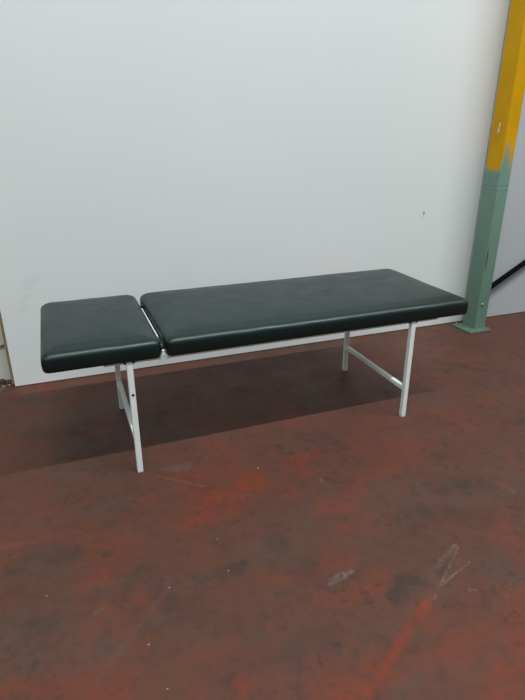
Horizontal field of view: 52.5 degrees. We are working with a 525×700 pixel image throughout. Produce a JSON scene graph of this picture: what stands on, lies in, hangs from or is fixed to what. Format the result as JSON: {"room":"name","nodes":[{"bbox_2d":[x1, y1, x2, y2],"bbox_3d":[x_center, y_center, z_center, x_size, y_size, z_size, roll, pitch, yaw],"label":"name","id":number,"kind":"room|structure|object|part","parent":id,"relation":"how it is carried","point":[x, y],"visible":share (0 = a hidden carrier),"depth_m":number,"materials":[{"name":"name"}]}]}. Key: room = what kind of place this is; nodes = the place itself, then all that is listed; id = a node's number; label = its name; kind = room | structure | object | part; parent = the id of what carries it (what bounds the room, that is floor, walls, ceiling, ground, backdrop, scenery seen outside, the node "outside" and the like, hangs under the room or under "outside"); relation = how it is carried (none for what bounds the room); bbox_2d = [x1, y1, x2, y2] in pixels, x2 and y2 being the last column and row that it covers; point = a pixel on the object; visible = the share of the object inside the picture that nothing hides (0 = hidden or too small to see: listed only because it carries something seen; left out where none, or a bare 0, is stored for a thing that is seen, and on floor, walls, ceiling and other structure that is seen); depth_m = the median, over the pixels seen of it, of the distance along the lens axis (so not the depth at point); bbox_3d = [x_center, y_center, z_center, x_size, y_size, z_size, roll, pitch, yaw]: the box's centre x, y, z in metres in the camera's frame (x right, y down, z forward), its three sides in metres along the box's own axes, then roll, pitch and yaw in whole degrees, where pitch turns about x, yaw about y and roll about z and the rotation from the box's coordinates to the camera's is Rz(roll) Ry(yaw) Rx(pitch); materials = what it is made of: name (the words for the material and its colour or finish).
{"room":"warehouse","nodes":[
{"label":"warehouse","id":0,"kind":"room"},
{"bbox_2d":[0,326,10,379],"bbox_3d":[-3.550,-1.663,1.369,4.740,4.600,0.100,-8,24,-19],"label":"wall","id":1,"kind":"structure","parent":0,"point":[4,368],"depth_m":2.92,"materials":[{"name":"white paint"}]},
{"bbox_2d":[0,311,524,699],"bbox_3d":[2.729,1.819,-0.893,14.000,0.100,11.200,-8,24,-19],"label":"floor","id":2,"kind":"structure","parent":0,"point":[371,551],"depth_m":1.86,"materials":[{"name":"red paint"}]},
{"bbox_2d":[40,269,467,472],"bbox_3d":[-0.022,0.029,2.542,1.864,0.578,0.670,-8,24,-19],"label":"examination table","id":3,"kind":"object","parent":2,"relation":"on","point":[116,331],"visible":1,"depth_m":2.26,"materials":[{"name":"black leather"}]},
{"bbox_3d":[-0.702,0.064,2.569,0.023,0.486,0.023,-8,24,-19],"label":"leg","id":4,"kind":"part","parent":3,"relation":"part of","materials":[{"name":"white metal"}]},
{"bbox_3d":[-0.499,0.267,2.080,0.023,0.486,0.023,-8,24,-19],"label":"leg","id":5,"kind":"part","parent":3,"relation":"part of","materials":[{"name":"white metal"}]},
{"bbox_3d":[-0.486,-0.101,2.281,0.011,0.048,0.385,-8,24,-19],"label":"cross rail","id":6,"kind":"part","parent":3,"relation":"part of","materials":[{"name":"white metal"}]},
{"bbox_3d":[0.110,-0.050,2.229,1.502,0.016,0.023,-8,24,-19],"label":"rail","id":7,"kind":"part","parent":3,"relation":"part of","materials":[{"name":"white metal"}]},
{"bbox_3d":[0.476,-0.110,2.988,0.023,0.486,0.023,-8,24,-19],"label":"leg","id":8,"kind":"part","parent":3,"relation":"part of","materials":[{"name":"white metal"}]},
{"bbox_3d":[0.680,0.093,2.499,0.023,0.486,0.023,-8,24,-19],"label":"leg","id":9,"kind":"part","parent":3,"relation":"part of","materials":[{"name":"white metal"}]},
{"bbox_2d":[452,0,524,333],"bbox_3d":[1.462,-2.277,2.853,0.184,4.600,0.187,-8,24,-19],"label":"steel column","id":10,"kind":"structure","parent":2,"relation":"on","point":[511,88],"depth_m":3.32,"materials":[{"name":"green metal"}]},
{"bbox_3d":[1.462,-0.158,3.732,0.184,0.012,0.187,-8,24,-19],"label":"plate","id":11,"kind":"part","parent":10,"relation":"part of","materials":[{"name":"green paint"}]},
{"bbox_2d":[0,0,524,385],"bbox_3d":[3.006,-2.571,3.559,9.319,4.597,0.030,-8,24,-19],"label":"wall","id":12,"kind":"structure","parent":0,"point":[147,146],"depth_m":2.86,"materials":[{"name":"white paint"}]},
{"bbox_2d":[0,312,14,384],"bbox_3d":[-1.371,-1.949,2.058,0.014,4.598,0.073,-8,24,-19],"label":"batten","id":13,"kind":"object","parent":12,"relation":"attached to","point":[1,322],"visible":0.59,"depth_m":2.83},
{"bbox_2d":[491,260,524,288],"bbox_3d":[2.111,-0.783,3.870,1.390,0.759,0.035,-9,24,-20],"label":"bar","id":14,"kind":"object","parent":12,"relation":"attached to","point":[520,265],"visible":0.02,"depth_m":3.80,"materials":[{"name":"black metal"}]}
]}

